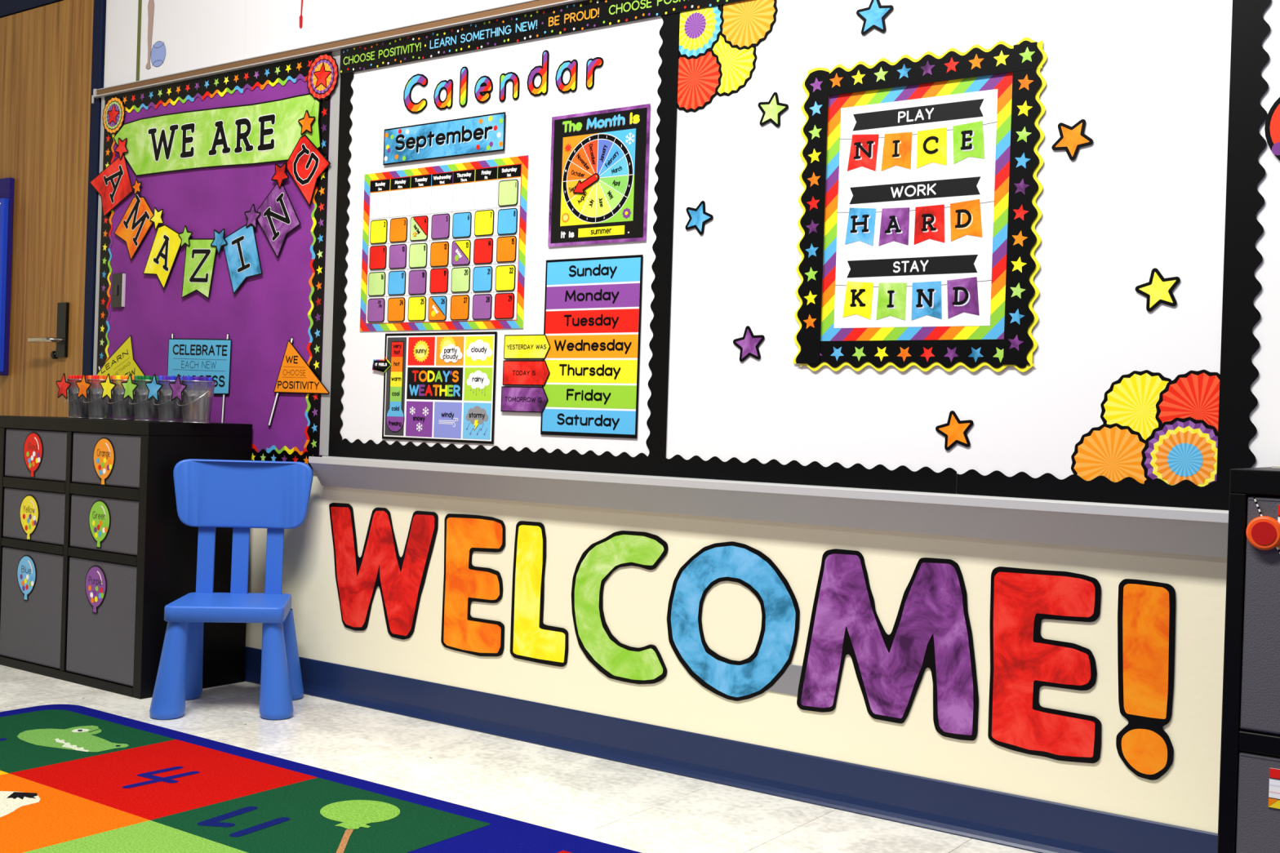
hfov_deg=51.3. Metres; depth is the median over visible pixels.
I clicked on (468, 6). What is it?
paper sheet
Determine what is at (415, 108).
title letter
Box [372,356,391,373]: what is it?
pointer arrow
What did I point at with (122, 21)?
paper sheet
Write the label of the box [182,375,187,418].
marker
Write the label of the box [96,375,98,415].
marker
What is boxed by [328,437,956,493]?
trim
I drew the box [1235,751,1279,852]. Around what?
storage bin
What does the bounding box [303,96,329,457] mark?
trim
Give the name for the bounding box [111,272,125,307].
switch box
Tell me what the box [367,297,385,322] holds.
card
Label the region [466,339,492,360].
picture
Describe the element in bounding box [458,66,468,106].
title letter
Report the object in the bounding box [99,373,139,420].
pail
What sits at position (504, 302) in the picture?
card
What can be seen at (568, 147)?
picture
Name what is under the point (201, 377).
marker
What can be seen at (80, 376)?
marker
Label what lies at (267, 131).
banner
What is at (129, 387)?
pail
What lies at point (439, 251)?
card
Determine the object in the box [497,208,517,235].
card
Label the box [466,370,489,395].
picture
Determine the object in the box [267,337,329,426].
sign
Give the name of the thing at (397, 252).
card
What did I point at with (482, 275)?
card
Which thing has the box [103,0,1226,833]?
wall
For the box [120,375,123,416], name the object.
marker
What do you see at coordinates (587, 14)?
banner
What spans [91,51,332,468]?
bulletin board
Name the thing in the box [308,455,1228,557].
chalk tray
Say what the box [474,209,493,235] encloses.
card
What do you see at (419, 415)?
picture
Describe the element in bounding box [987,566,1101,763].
letter
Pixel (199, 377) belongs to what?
marker
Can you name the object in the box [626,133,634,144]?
picture
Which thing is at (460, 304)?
card
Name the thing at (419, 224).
card
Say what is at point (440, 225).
card
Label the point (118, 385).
marker
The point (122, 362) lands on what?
sign
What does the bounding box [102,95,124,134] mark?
rosette
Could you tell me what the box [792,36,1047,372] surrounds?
poster
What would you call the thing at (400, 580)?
letter
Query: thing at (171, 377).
marker
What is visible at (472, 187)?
chart
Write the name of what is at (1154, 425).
paper fan decoration
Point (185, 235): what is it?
star
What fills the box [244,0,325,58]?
paper sheet
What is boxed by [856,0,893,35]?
star cutout
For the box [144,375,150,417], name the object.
marker
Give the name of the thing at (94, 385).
marker
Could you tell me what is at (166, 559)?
storage shelf
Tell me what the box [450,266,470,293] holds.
card
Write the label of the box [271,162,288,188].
star
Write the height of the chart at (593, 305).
0.441 m
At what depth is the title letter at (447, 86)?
3.58 m
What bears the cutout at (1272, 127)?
attached to the board at (1148, 80)
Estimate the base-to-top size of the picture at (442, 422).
0.025 m
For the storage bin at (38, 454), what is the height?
0.148 m
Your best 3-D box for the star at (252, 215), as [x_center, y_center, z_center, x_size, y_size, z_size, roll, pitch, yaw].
[-1.171,-0.635,4.032,0.077,0.075,0.001,2,0,35]
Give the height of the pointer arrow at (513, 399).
0.065 m
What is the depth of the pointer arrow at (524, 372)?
3.40 m
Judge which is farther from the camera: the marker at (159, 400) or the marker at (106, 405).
the marker at (106, 405)
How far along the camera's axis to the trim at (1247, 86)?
2.42 m
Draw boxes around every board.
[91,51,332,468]
[319,0,1279,510]
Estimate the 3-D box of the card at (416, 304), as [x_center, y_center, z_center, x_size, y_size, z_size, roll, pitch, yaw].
[-0.607,-0.321,3.630,0.067,0.067,0.002,2,0,35]
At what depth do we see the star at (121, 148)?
4.43 m
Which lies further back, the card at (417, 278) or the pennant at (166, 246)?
the pennant at (166, 246)
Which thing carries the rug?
on the floor
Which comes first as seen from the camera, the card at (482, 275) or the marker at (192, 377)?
the card at (482, 275)
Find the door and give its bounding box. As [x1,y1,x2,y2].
[0,0,106,417]
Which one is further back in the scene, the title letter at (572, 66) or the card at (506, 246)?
the card at (506, 246)
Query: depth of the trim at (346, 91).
3.81 m
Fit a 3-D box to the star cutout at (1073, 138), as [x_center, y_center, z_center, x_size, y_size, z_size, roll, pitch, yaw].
[0.844,-0.559,2.603,0.081,0.079,0.001,2,0,35]
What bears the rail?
attached to the wall
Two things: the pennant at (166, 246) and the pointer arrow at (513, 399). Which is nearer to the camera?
the pointer arrow at (513, 399)
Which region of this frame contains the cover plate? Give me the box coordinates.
[767,664,802,695]
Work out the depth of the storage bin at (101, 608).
3.85 m
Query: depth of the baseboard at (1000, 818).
2.98 m
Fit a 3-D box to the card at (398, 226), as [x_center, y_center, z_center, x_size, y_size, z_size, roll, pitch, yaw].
[-0.666,-0.542,3.676,0.067,0.067,0.002,2,0,35]
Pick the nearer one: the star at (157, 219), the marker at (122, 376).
the marker at (122, 376)
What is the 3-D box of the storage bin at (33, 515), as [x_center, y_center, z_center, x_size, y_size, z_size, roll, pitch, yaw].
[-1.756,0.275,4.203,0.341,0.154,0.334,2,0,35]
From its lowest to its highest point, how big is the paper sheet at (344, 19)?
0.672 m
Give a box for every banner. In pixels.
[113,93,321,176]
[339,0,744,74]
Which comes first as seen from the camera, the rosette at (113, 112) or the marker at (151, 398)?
the marker at (151, 398)
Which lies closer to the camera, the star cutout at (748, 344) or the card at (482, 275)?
the star cutout at (748, 344)
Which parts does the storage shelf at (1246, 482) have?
panel, panel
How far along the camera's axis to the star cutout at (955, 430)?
2.73 m
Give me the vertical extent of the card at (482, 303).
0.067 m
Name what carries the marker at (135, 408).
in the pail at (108, 386)
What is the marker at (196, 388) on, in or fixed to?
in the pail at (177, 388)
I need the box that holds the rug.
[0,704,640,852]
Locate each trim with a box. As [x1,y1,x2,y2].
[95,129,115,417]
[105,51,331,112]
[251,444,318,467]
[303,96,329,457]
[328,72,353,442]
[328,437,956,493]
[645,12,679,457]
[956,469,1230,510]
[1216,0,1271,488]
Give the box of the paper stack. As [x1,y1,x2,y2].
[1271,465,1279,468]
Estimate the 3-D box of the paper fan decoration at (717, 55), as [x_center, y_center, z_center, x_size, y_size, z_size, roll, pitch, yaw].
[0.186,-0.876,3.080,0.298,0.284,0.003,2,0,35]
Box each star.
[114,137,128,159]
[131,178,142,195]
[150,206,164,230]
[177,225,192,247]
[210,228,227,254]
[244,204,261,228]
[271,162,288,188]
[297,110,315,135]
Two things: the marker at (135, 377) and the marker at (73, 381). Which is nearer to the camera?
the marker at (135, 377)
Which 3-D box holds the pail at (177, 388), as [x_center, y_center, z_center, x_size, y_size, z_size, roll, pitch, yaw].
[-1.286,-0.080,3.861,0.107,0.138,0.112,2,0,35]
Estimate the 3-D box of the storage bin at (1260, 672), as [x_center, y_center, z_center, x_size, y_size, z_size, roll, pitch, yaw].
[1.181,0.298,2.109,0.356,0.362,0.332,2,0,35]
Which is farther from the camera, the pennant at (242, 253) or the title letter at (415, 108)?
the pennant at (242, 253)
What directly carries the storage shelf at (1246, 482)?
on the floor
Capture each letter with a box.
[328,502,438,639]
[403,73,427,113]
[433,79,453,109]
[440,513,505,657]
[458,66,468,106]
[474,75,493,102]
[498,71,519,102]
[510,520,568,666]
[526,49,549,96]
[555,58,577,93]
[571,530,667,684]
[585,57,603,88]
[666,541,799,701]
[796,548,978,741]
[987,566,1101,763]
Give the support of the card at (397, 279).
attached to the chart at (472, 187)
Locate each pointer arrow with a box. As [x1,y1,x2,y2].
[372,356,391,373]
[500,386,548,413]
[502,360,550,386]
[503,334,550,359]
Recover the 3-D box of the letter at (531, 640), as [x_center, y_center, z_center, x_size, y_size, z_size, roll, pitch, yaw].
[-0.252,0.421,3.380,0.190,0.356,0.002,2,0,35]
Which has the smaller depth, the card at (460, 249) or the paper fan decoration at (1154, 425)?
the paper fan decoration at (1154, 425)
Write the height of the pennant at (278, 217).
0.225 m
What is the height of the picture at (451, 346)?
0.073 m
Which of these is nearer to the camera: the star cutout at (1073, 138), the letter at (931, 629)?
the star cutout at (1073, 138)
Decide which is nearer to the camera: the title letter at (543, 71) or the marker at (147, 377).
the title letter at (543, 71)
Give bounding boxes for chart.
[360,155,528,331]
[382,331,497,444]
[540,254,643,438]
[547,103,650,247]
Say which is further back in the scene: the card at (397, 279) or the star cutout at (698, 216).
the card at (397, 279)
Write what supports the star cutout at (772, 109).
attached to the board at (1148, 80)
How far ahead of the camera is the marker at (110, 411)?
4.14 m
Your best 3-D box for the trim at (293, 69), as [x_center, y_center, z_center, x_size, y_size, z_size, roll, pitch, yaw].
[-1.349,-1.062,4.177,1.122,0.074,0.001,2,0,35]
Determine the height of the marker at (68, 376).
0.124 m
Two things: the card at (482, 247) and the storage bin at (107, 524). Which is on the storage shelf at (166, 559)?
the storage bin at (107, 524)
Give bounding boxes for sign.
[96,335,145,405]
[167,333,231,422]
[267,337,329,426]
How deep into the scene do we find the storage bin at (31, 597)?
4.07 m
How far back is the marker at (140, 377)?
3.97 m
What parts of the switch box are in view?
trim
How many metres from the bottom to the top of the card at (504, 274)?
0.067 m
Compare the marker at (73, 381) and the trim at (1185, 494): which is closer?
the trim at (1185, 494)
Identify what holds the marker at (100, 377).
in the pail at (83, 385)
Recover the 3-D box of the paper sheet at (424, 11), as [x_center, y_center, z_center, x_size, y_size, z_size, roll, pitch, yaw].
[-0.542,-1.433,3.624,0.181,0.672,0.004,2,0,35]
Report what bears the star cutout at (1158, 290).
attached to the board at (1148, 80)
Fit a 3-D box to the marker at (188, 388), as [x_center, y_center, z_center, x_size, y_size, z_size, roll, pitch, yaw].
[-1.296,-0.083,3.837,0.015,0.124,0.026,2,0,19]
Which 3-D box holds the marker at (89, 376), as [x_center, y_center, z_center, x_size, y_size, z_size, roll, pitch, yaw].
[-1.695,-0.096,4.126,0.025,0.124,0.015,2,0,-19]
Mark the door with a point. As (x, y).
(52, 51)
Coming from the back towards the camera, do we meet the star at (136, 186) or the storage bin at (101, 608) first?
the star at (136, 186)
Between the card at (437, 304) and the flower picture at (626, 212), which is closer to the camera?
the flower picture at (626, 212)
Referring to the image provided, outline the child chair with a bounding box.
[149,458,313,719]
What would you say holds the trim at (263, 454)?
attached to the wall
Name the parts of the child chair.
leg, leg, seat, backrest, leg, leg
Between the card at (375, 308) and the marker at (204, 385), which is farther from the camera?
the marker at (204, 385)
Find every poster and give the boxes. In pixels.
[0,177,14,375]
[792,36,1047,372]
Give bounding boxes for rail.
[91,0,585,103]
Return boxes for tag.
[1245,496,1279,553]
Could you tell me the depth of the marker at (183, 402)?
3.93 m
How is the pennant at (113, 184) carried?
attached to the bulletin board at (269, 308)
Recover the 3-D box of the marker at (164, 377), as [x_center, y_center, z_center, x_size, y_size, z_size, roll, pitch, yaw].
[-1.389,-0.087,3.903,0.015,0.124,0.026,2,0,19]
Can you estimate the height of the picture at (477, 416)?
0.076 m
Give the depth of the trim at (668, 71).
3.16 m
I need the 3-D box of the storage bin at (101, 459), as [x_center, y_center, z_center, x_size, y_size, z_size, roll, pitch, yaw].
[-1.450,0.099,3.988,0.339,0.149,0.334,2,0,35]
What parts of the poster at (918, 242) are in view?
yellow trim, white panel, rainbow frame, yellow trim, yellow trim, yellow trim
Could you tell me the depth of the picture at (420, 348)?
3.62 m
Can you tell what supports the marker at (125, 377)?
in the pail at (108, 386)
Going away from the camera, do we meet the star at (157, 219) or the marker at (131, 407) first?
the marker at (131, 407)
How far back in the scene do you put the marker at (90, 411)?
4.20 m
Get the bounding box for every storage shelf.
[0,415,252,699]
[1217,466,1279,852]
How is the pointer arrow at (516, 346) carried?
attached to the board at (1148, 80)
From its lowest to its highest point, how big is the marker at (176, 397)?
0.124 m
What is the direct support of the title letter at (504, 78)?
attached to the board at (1148, 80)
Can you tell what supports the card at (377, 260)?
attached to the chart at (472, 187)
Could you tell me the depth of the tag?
2.05 m
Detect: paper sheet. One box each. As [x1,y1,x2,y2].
[104,0,138,87]
[136,0,246,80]
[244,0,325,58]
[324,0,413,42]
[412,0,462,24]
[461,0,528,13]
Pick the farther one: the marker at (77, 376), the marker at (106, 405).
the marker at (77, 376)
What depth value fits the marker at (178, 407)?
3.91 m
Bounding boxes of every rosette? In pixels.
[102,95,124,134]
[306,52,338,100]
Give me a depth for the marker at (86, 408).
4.18 m
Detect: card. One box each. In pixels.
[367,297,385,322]
[368,244,386,270]
[368,271,385,296]
[369,218,387,244]
[386,297,404,321]
[387,270,405,295]
[388,244,406,268]
[389,217,407,242]
[408,242,427,268]
[408,269,426,294]
[408,296,426,320]
[409,215,428,240]
[427,295,447,320]
[429,267,448,293]
[430,240,448,266]
[431,213,449,239]
[449,294,469,319]
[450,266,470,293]
[451,239,471,265]
[452,211,471,238]
[471,293,492,319]
[472,266,492,292]
[473,237,493,264]
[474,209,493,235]
[493,293,514,319]
[495,264,515,291]
[496,235,516,262]
[497,178,518,206]
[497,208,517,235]
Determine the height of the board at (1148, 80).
1.167 m
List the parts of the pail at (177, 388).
wire handle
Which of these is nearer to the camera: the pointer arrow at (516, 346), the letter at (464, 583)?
the pointer arrow at (516, 346)
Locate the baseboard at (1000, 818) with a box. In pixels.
[244,646,1217,852]
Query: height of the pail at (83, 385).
0.138 m
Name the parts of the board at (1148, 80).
frame post, month strip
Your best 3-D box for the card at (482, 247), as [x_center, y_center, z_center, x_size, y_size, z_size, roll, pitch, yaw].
[-0.411,-0.460,3.492,0.067,0.067,0.002,2,0,35]
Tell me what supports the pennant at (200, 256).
attached to the bulletin board at (269, 308)
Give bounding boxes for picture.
[409,406,428,431]
[413,340,429,361]
[438,417,457,426]
[440,335,462,362]
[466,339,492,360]
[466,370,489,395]
[466,405,488,435]
[561,213,569,222]
[564,143,571,152]
[622,208,631,218]
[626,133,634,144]
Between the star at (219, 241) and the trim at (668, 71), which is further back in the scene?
the star at (219, 241)
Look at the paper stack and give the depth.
2.21 m
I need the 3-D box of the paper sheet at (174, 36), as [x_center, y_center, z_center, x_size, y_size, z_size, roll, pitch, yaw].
[-1.431,-1.464,4.258,0.557,0.672,0.005,2,0,35]
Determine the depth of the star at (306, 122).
3.90 m
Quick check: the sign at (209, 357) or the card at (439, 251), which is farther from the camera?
the sign at (209, 357)
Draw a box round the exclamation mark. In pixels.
[1115,578,1175,780]
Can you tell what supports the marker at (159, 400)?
in the pail at (129, 387)
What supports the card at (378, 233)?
attached to the chart at (472, 187)
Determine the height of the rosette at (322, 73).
0.136 m
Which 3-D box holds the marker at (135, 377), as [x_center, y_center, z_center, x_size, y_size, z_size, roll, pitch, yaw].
[-1.501,-0.090,3.987,0.025,0.124,0.015,2,0,-19]
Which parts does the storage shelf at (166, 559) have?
panel, panel, panel, panel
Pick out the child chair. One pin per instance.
(242, 495)
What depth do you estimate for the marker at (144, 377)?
3.98 m
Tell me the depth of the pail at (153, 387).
3.89 m
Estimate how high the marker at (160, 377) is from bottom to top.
0.124 m
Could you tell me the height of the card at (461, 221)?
0.067 m
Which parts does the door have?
lever handle, lock plate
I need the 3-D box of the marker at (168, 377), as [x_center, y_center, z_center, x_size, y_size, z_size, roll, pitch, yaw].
[-1.389,-0.087,3.919,0.021,0.124,0.014,2,0,-37]
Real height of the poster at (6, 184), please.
0.715 m
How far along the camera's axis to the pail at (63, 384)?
4.16 m
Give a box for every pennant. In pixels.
[88,153,133,217]
[113,194,153,260]
[142,224,181,289]
[181,238,216,298]
[223,224,262,294]
[257,182,301,257]
[286,134,330,206]
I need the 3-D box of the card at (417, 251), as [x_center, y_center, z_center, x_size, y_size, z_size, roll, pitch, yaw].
[-0.604,-0.465,3.630,0.067,0.067,0.002,2,0,35]
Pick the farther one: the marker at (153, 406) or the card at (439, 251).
the marker at (153, 406)
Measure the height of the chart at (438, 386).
0.292 m
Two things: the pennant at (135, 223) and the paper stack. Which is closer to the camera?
the paper stack
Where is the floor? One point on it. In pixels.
(638, 809)
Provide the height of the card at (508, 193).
0.067 m
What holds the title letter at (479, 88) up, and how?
attached to the board at (1148, 80)
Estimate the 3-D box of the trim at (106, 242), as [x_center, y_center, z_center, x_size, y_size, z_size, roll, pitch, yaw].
[-1.797,-0.481,4.485,0.070,1.143,0.001,2,0,35]
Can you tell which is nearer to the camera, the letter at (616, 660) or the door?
the letter at (616, 660)
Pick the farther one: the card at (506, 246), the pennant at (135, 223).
the pennant at (135, 223)
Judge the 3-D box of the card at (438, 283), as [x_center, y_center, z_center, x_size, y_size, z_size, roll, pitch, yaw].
[-0.540,-0.392,3.583,0.067,0.067,0.002,2,0,35]
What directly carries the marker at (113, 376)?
in the pail at (108, 386)
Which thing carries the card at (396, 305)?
attached to the chart at (472, 187)
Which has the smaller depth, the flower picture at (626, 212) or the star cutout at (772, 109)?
the star cutout at (772, 109)
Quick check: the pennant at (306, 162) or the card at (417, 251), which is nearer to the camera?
the card at (417, 251)
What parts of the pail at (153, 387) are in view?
wire handle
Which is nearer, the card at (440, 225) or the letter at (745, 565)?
the letter at (745, 565)
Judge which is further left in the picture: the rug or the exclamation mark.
the rug
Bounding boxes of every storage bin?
[0,546,63,669]
[3,487,65,545]
[4,428,67,481]
[66,556,137,686]
[70,494,138,555]
[71,432,141,488]
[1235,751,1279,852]
[1240,494,1279,734]
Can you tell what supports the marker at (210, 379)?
in the pail at (177, 388)
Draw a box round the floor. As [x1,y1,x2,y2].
[0,664,1035,852]
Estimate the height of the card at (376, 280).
0.067 m
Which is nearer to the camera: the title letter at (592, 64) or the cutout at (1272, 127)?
the cutout at (1272, 127)
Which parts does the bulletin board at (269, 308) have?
frame post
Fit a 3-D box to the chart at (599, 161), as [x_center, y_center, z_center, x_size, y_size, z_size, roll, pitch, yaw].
[-0.106,-0.613,3.276,0.303,0.328,0.008,2,0,35]
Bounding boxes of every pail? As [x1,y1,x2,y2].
[55,373,94,417]
[75,373,115,418]
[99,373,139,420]
[120,373,161,421]
[145,373,186,422]
[168,373,216,422]
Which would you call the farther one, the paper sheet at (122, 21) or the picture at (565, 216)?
the paper sheet at (122, 21)
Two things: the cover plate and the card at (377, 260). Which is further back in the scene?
the card at (377, 260)
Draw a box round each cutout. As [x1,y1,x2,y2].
[684,200,713,235]
[733,325,764,361]
[757,92,788,127]
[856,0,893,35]
[935,410,973,450]
[1051,119,1093,159]
[1134,267,1180,311]
[1264,97,1279,160]
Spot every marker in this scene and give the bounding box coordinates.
[67,375,73,414]
[71,375,77,414]
[75,375,78,414]
[78,374,83,414]
[84,375,89,414]
[88,375,93,415]
[88,400,91,414]
[91,375,97,415]
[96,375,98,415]
[98,375,103,415]
[103,375,111,415]
[108,377,114,415]
[112,375,118,416]
[115,375,122,416]
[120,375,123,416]
[123,375,128,417]
[128,375,135,416]
[133,375,139,417]
[133,393,137,417]
[137,375,144,417]
[142,375,145,417]
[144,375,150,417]
[149,398,151,417]
[150,376,158,417]
[155,390,160,417]
[158,375,164,417]
[162,375,168,417]
[167,376,169,417]
[169,375,175,417]
[173,397,177,418]
[174,376,182,418]
[179,391,184,418]
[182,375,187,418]
[186,376,192,419]
[191,376,193,418]
[193,376,199,419]
[197,377,199,419]
[198,377,202,419]
[199,376,208,419]
[203,377,212,419]

